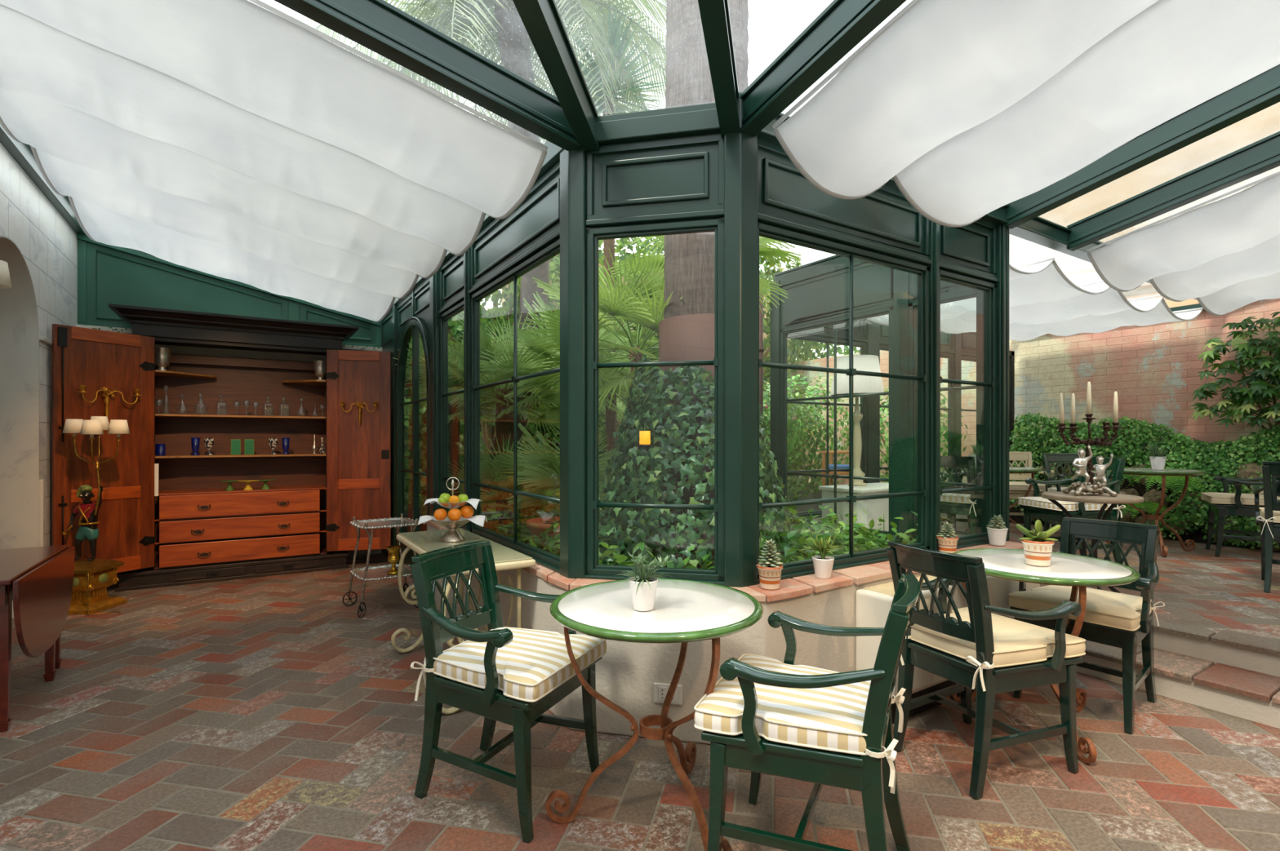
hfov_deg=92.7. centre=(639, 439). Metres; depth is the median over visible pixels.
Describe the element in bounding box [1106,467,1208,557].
round table
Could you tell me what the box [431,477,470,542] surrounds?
fruit stand
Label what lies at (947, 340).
window
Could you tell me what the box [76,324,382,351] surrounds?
trim
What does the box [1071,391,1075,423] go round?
candle
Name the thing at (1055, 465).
rock
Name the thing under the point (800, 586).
trim
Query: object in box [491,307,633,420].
fan palm
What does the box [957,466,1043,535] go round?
round table
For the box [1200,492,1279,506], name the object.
cushion
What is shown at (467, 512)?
orange
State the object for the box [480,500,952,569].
plants
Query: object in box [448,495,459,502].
mandarin
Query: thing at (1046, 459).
armchair
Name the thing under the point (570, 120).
roof frame
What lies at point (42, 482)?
trim
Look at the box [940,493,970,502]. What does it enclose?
cushion
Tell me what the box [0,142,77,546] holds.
wall
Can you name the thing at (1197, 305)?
trim
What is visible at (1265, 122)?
roof panel
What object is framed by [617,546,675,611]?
potted plant
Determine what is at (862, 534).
ivy
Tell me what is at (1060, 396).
candle
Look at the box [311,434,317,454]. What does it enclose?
vase
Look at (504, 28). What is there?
palm
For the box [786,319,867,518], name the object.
window
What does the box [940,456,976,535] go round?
armchair
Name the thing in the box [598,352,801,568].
climbing ivy
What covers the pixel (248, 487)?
cake stand
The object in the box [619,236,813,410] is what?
tree
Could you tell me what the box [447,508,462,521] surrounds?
orange
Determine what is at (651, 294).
fan palm
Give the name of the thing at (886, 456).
shrub
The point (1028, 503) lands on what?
cushion
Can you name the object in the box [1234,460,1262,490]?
rock
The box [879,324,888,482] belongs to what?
window
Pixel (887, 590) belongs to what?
ledge
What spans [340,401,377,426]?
wall sconce
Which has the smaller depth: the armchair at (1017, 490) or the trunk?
the trunk
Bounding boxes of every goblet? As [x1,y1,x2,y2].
[204,438,213,455]
[268,438,277,454]
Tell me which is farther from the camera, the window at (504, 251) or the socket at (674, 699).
the window at (504, 251)
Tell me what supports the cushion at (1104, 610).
on the armchair at (1116, 620)
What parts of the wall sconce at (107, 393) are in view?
arm, stem, arm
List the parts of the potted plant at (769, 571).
stem, pot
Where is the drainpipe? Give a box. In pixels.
[759,284,764,513]
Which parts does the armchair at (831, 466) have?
leg, leg, armrest, seat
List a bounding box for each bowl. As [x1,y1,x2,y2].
[431,515,470,542]
[434,501,467,508]
[526,516,559,554]
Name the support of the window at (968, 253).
in the wall at (626, 675)
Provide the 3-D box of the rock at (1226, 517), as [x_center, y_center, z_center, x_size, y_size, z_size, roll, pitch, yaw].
[5.684,0.904,5.933,0.233,0.317,0.254,0,0,20]
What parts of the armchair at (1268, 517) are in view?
armrest, leg, leg, seat, backrest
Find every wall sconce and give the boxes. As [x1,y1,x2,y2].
[77,385,142,420]
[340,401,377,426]
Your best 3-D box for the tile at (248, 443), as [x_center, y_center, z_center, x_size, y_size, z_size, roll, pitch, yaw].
[-3.782,0.077,5.913,0.080,0.150,0.026,0,0,-33]
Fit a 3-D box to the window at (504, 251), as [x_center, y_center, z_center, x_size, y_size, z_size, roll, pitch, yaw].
[-0.746,-0.356,3.562,0.077,2.016,1.500,0,0,-33]
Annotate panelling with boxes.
[76,234,382,347]
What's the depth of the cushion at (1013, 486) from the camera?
6.63 m
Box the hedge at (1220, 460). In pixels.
[1008,412,1279,549]
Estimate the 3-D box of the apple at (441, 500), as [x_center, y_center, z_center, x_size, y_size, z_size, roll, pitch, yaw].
[-1.117,0.344,3.443,0.038,0.037,0.038,0,0,42]
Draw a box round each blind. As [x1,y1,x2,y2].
[0,0,547,322]
[771,0,1279,227]
[866,257,1202,341]
[1086,171,1279,315]
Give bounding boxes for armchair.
[410,540,606,843]
[693,573,920,850]
[819,421,860,490]
[886,541,1085,799]
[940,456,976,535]
[940,471,970,535]
[1008,452,1054,528]
[1008,517,1164,734]
[1017,456,1125,564]
[1040,453,1125,546]
[1200,475,1279,557]
[1250,461,1279,593]
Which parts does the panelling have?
moulding, moulding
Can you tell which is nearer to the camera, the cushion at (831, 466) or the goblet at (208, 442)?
the goblet at (208, 442)
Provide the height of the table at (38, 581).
0.690 m
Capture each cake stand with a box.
[218,480,240,490]
[237,480,258,490]
[257,479,275,489]
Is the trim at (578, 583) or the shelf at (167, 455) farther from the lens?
the shelf at (167, 455)
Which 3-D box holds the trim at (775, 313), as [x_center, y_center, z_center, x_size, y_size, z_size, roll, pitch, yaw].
[1.252,-0.210,5.528,0.100,2.420,0.110,0,0,-33]
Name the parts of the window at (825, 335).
panel, moulding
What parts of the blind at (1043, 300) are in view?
rod, rod, rod, rod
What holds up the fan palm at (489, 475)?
on the ground
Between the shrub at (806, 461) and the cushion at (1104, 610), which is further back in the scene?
the shrub at (806, 461)
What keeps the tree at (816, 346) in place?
on the ground
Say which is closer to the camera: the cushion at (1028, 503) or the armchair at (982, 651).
the armchair at (982, 651)
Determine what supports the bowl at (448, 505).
on the fruit stand at (452, 535)
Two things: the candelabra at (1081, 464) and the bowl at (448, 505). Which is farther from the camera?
the candelabra at (1081, 464)
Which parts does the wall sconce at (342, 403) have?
arm, stem, arm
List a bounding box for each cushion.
[433,627,606,700]
[693,655,871,752]
[828,421,860,471]
[911,608,1085,666]
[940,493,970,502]
[1008,481,1053,491]
[1008,585,1151,630]
[1017,497,1111,510]
[1047,487,1125,494]
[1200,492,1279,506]
[1259,507,1279,522]
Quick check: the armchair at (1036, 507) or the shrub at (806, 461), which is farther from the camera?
the shrub at (806, 461)
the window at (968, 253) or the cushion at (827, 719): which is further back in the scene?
the window at (968, 253)
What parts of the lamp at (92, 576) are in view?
lamp shade, gold sash, lamp shade, stem, lamp shade, lamp shade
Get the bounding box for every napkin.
[417,515,487,527]
[423,498,481,509]
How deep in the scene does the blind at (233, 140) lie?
3.06 m
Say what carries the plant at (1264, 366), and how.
on the bank
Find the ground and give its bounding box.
[404,483,872,565]
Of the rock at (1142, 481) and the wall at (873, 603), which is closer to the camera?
the wall at (873, 603)
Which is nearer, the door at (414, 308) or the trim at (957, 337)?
the door at (414, 308)
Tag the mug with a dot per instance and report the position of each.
(160, 449)
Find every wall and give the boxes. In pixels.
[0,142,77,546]
[155,344,381,556]
[381,309,392,558]
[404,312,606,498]
[426,524,927,744]
[501,254,791,470]
[763,297,1279,485]
[781,523,901,542]
[805,512,968,528]
[855,575,1039,724]
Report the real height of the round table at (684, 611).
0.741 m
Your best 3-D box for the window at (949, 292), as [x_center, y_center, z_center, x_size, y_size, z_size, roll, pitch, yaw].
[2.109,-0.305,4.200,0.077,2.118,0.550,0,0,-33]
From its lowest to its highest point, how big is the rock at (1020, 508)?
0.244 m
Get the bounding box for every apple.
[438,497,444,502]
[439,493,450,502]
[457,493,468,502]
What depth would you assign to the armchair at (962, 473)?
6.33 m
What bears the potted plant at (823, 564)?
on the trim at (800, 586)
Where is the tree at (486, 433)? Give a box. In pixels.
[409,254,559,502]
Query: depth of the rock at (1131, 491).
6.55 m
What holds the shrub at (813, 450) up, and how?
on the ground
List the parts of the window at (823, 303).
panel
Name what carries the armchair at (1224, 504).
on the floor at (1196, 587)
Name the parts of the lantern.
glass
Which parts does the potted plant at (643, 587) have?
pot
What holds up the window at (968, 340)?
in the wall at (958, 524)
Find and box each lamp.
[0,260,11,288]
[62,416,129,615]
[830,355,884,486]
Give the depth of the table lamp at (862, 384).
5.26 m
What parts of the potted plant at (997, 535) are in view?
pot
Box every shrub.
[763,380,816,509]
[764,391,842,500]
[767,373,853,493]
[853,387,967,483]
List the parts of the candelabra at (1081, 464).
arm, arm, arm, arm, arm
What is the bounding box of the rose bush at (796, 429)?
[763,385,808,490]
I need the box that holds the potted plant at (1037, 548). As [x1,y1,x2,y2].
[1015,520,1061,566]
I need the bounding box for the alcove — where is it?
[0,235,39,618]
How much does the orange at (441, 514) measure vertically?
0.067 m
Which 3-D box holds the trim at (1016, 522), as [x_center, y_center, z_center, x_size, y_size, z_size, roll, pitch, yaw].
[5.996,1.012,5.246,0.040,0.025,5.550,0,0,-33]
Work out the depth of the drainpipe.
5.55 m
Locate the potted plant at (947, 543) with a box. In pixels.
[936,522,959,553]
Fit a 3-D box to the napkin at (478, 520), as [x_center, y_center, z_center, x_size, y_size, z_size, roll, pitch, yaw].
[-1.074,0.469,3.510,0.371,0.062,0.176,0,0,-3]
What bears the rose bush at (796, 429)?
on the ground
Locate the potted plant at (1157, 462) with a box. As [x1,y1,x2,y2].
[1142,444,1172,470]
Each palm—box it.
[301,0,666,511]
[392,333,539,509]
[421,311,559,527]
[448,432,559,535]
[490,291,636,515]
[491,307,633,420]
[491,422,635,522]
[517,240,682,537]
[607,235,801,314]
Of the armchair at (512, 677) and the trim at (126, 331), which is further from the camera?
the trim at (126, 331)
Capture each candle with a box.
[1058,391,1064,423]
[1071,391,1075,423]
[1086,382,1091,413]
[1113,391,1118,422]
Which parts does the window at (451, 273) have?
panel, moulding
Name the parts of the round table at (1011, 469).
leg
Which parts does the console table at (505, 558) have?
leg, leg, leg, glass, leg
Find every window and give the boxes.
[438,254,463,528]
[468,160,559,573]
[584,133,724,586]
[757,138,931,584]
[780,262,893,540]
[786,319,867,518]
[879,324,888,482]
[908,272,981,542]
[939,218,998,549]
[940,332,955,482]
[961,332,976,412]
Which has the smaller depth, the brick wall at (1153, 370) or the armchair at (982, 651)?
the armchair at (982, 651)
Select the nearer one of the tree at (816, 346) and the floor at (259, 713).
the floor at (259, 713)
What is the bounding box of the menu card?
[154,463,158,496]
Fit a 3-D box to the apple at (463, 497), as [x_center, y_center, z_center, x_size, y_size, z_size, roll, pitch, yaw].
[-1.020,0.342,3.516,0.062,0.062,0.061,0,0,-24]
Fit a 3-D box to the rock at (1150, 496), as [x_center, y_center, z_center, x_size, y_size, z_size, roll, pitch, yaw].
[5.426,0.666,6.450,0.254,0.278,0.221,0,0,13]
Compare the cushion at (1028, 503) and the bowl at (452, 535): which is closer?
the bowl at (452, 535)
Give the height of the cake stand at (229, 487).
0.092 m
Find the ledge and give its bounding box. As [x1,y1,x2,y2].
[863,575,987,597]
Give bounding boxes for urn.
[384,545,402,574]
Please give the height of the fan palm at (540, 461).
1.024 m
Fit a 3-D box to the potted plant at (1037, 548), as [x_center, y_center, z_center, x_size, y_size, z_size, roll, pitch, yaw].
[1.784,0.459,2.725,0.145,0.199,0.151,0,0,-33]
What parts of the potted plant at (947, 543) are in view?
pot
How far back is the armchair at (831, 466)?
7.55 m
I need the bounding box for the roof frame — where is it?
[0,0,1279,311]
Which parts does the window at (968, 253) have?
moulding, panel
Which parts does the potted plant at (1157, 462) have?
pot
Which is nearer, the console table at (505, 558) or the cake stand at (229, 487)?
the console table at (505, 558)
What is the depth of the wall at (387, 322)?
6.50 m
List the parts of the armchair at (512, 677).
leg, backrest, armrest, leg, seat, leg, armrest, leg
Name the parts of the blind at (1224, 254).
rod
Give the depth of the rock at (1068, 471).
7.08 m
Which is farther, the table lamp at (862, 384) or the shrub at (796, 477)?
the shrub at (796, 477)
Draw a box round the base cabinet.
[818,482,888,531]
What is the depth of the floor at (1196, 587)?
4.17 m
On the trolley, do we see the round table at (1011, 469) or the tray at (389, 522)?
the tray at (389, 522)
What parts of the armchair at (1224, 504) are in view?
leg, leg, seat, armrest, armrest, leg, backrest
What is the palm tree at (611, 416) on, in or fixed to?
on the ground
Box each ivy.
[404,486,915,569]
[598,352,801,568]
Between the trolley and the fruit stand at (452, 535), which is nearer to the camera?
the fruit stand at (452, 535)
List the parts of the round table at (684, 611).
leg, leg, leg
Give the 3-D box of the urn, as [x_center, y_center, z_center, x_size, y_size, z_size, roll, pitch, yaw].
[-1.895,0.930,4.701,0.128,0.203,0.128,0,0,-33]
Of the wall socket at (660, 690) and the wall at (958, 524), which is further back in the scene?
the wall at (958, 524)
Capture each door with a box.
[395,278,429,578]
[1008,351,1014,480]
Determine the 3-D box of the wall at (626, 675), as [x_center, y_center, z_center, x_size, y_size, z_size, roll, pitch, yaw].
[0.151,0.986,3.568,4.267,0.628,1.867,0,0,15]
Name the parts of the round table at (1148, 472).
leg, leg, leg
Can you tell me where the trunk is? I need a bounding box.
[658,0,748,569]
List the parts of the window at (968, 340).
panel, moulding, frame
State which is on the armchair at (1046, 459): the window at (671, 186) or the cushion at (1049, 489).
the cushion at (1049, 489)
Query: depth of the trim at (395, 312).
6.20 m
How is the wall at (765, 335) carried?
on the ground
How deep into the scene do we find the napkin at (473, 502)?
3.49 m
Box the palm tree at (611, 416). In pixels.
[538,0,666,528]
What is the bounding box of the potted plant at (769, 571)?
[756,539,783,590]
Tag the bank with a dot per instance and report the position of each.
(1141, 490)
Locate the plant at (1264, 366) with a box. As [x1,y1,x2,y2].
[1189,311,1279,433]
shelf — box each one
[155,369,216,378]
[155,413,325,419]
[155,453,325,458]
[282,379,325,385]
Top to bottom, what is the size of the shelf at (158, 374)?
0.018 m
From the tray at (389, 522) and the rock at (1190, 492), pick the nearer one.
the tray at (389, 522)
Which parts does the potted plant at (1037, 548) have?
pot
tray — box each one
[349,517,418,529]
[349,564,412,582]
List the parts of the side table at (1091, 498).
leg, leg, leg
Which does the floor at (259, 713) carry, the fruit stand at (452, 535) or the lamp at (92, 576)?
the lamp at (92, 576)
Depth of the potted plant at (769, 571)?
2.62 m
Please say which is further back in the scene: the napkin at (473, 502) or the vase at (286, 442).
the vase at (286, 442)
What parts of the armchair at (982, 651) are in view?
leg, backrest, armrest, leg, leg, seat, armrest, leg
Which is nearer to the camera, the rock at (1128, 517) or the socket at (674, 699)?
the socket at (674, 699)
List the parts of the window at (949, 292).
panel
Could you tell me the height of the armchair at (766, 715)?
0.876 m
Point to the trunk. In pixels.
(686, 329)
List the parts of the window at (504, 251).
panel, moulding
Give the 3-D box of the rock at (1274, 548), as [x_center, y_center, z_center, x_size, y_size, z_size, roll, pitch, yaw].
[5.843,0.898,5.602,0.287,0.291,0.279,0,0,21]
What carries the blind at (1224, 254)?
hanging from the roof frame
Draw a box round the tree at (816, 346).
[789,339,860,362]
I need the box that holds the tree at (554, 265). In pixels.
[487,235,664,455]
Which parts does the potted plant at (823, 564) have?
pot, stem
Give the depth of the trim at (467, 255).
4.18 m
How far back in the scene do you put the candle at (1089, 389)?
3.92 m
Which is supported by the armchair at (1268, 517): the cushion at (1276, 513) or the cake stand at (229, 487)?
the cushion at (1276, 513)
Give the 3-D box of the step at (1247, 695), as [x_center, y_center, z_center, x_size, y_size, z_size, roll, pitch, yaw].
[3.268,1.227,2.425,0.380,0.146,3.550,0,0,-33]
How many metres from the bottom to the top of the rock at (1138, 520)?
0.207 m
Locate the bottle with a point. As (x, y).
(322, 451)
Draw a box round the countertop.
[818,482,888,493]
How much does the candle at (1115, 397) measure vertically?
0.213 m
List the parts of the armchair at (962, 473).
armrest, leg, leg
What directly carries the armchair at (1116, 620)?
on the floor at (259, 713)
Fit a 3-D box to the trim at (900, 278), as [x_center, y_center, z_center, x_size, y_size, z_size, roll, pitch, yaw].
[1.935,-0.310,4.474,0.090,2.220,0.120,0,0,-33]
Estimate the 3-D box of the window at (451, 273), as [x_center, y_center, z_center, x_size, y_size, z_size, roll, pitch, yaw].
[-1.381,-0.356,4.550,0.077,2.016,0.730,0,0,-33]
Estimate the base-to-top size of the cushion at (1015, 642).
0.080 m
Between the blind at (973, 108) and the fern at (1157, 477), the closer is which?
the blind at (973, 108)
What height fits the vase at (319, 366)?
0.196 m
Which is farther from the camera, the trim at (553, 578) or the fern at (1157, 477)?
the fern at (1157, 477)
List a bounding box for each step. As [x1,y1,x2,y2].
[1076,640,1279,728]
[1138,618,1279,677]
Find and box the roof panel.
[1008,102,1279,307]
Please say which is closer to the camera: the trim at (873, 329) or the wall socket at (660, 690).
the wall socket at (660, 690)
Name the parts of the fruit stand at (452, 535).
handle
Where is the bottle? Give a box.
[319,436,325,453]
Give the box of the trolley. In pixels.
[342,513,418,618]
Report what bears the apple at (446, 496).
on the napkin at (473, 502)
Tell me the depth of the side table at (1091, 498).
3.83 m
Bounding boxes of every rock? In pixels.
[1018,507,1039,522]
[1039,464,1062,475]
[1065,463,1075,476]
[1119,488,1140,511]
[1121,509,1135,523]
[1128,463,1153,485]
[1134,515,1164,534]
[1140,488,1168,515]
[1168,514,1191,533]
[1179,489,1206,514]
[1191,469,1219,490]
[1213,516,1237,543]
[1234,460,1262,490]
[1257,524,1279,551]
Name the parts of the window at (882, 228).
moulding, panel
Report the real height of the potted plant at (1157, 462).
0.247 m
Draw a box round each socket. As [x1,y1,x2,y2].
[653,683,682,705]
[657,687,666,701]
[671,688,676,702]
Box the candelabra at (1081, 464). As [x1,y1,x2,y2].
[1055,413,1122,497]
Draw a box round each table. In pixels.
[0,544,74,733]
[391,528,535,715]
[545,578,763,850]
[946,548,1140,764]
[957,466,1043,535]
[1041,492,1143,593]
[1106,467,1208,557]
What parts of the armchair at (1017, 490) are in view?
backrest, seat, leg, armrest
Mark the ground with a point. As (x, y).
(407, 513)
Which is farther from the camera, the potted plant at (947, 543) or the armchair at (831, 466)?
the armchair at (831, 466)
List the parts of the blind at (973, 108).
rod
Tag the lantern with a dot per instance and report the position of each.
(644, 436)
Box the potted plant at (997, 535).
[986,515,1008,546]
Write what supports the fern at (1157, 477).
on the bank
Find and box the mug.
[155,444,165,456]
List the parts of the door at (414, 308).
moulding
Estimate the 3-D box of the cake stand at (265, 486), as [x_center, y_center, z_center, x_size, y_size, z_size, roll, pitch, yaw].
[-3.637,0.439,5.936,0.176,0.092,0.176,0,0,-33]
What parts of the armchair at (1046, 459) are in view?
leg, armrest, backrest, leg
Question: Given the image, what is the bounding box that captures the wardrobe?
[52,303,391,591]
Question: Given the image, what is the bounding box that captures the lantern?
[639,417,650,447]
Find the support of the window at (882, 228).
in the wall at (626, 675)
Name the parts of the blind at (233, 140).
rod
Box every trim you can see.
[39,336,52,546]
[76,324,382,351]
[392,304,398,546]
[426,520,575,591]
[429,268,441,516]
[463,248,471,531]
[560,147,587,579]
[569,578,765,602]
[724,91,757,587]
[748,541,1023,602]
[770,280,780,515]
[866,319,879,483]
[893,268,908,542]
[926,220,939,551]
[953,333,961,486]
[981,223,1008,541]
[1008,520,1279,551]
[1169,303,1204,313]
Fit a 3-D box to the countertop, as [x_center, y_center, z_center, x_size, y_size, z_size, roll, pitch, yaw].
[2.046,0.425,5.365,0.880,0.030,0.460,0,0,-33]
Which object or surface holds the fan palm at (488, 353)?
on the ground
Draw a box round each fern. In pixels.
[1093,466,1139,487]
[1121,502,1177,526]
[1126,475,1207,495]
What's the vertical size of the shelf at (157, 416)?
0.018 m
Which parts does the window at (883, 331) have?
panel, moulding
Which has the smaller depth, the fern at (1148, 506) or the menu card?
the menu card
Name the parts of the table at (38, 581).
leg, leg, leg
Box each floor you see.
[0,553,1279,850]
[940,522,1279,645]
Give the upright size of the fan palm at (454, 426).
2.034 m
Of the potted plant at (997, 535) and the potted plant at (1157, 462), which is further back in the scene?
the potted plant at (1157, 462)
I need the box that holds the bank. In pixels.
[1008,443,1277,546]
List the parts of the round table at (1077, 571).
leg, leg, leg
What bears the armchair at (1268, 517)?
on the floor at (1196, 587)
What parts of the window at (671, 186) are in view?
panel, moulding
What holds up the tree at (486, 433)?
on the ground
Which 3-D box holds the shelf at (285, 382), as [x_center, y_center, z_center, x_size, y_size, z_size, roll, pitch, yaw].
[-3.407,-0.586,6.256,0.425,0.018,0.470,0,0,-33]
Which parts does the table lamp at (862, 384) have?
lamp shade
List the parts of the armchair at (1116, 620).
leg, armrest, leg, seat, backrest, leg, armrest, leg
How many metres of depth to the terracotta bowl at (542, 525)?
4.07 m
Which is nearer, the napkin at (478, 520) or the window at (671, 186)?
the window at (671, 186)
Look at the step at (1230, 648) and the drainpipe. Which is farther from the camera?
the drainpipe
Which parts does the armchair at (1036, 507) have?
leg, armrest, seat, leg, armrest, backrest, leg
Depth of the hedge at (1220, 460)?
6.28 m
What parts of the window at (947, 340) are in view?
moulding, panel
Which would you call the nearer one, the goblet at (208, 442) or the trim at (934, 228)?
the trim at (934, 228)
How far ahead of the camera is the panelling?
5.90 m
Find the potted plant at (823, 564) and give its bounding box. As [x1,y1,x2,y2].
[799,534,841,578]
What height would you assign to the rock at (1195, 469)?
0.218 m
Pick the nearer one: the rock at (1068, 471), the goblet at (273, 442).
the goblet at (273, 442)
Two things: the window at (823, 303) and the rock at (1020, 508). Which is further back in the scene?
the rock at (1020, 508)
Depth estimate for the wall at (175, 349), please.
6.28 m
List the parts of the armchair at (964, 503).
armrest, leg, seat, backrest, leg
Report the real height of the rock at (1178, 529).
0.217 m
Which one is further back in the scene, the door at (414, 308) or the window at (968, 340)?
the window at (968, 340)
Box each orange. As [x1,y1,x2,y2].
[433,508,447,520]
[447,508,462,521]
[460,505,474,518]
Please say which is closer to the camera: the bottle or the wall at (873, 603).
the wall at (873, 603)
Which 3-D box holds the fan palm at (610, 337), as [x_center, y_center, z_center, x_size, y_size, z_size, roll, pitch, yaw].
[-0.615,-0.152,5.187,1.284,2.104,1.358,0,0,-23]
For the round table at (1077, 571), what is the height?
0.741 m
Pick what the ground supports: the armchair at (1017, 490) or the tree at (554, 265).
the tree at (554, 265)
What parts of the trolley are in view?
leg, leg, leg, leg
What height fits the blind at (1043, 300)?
0.217 m
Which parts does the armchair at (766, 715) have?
leg, leg, seat, armrest, armrest, leg, leg, backrest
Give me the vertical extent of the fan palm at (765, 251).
2.994 m
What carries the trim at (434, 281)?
attached to the wall at (626, 675)
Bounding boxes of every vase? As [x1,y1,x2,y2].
[191,437,199,455]
[281,438,289,454]
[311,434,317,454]
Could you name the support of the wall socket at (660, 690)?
attached to the wall at (626, 675)
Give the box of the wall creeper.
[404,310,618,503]
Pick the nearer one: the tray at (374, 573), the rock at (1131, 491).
the tray at (374, 573)
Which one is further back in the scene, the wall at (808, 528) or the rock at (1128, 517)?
the rock at (1128, 517)

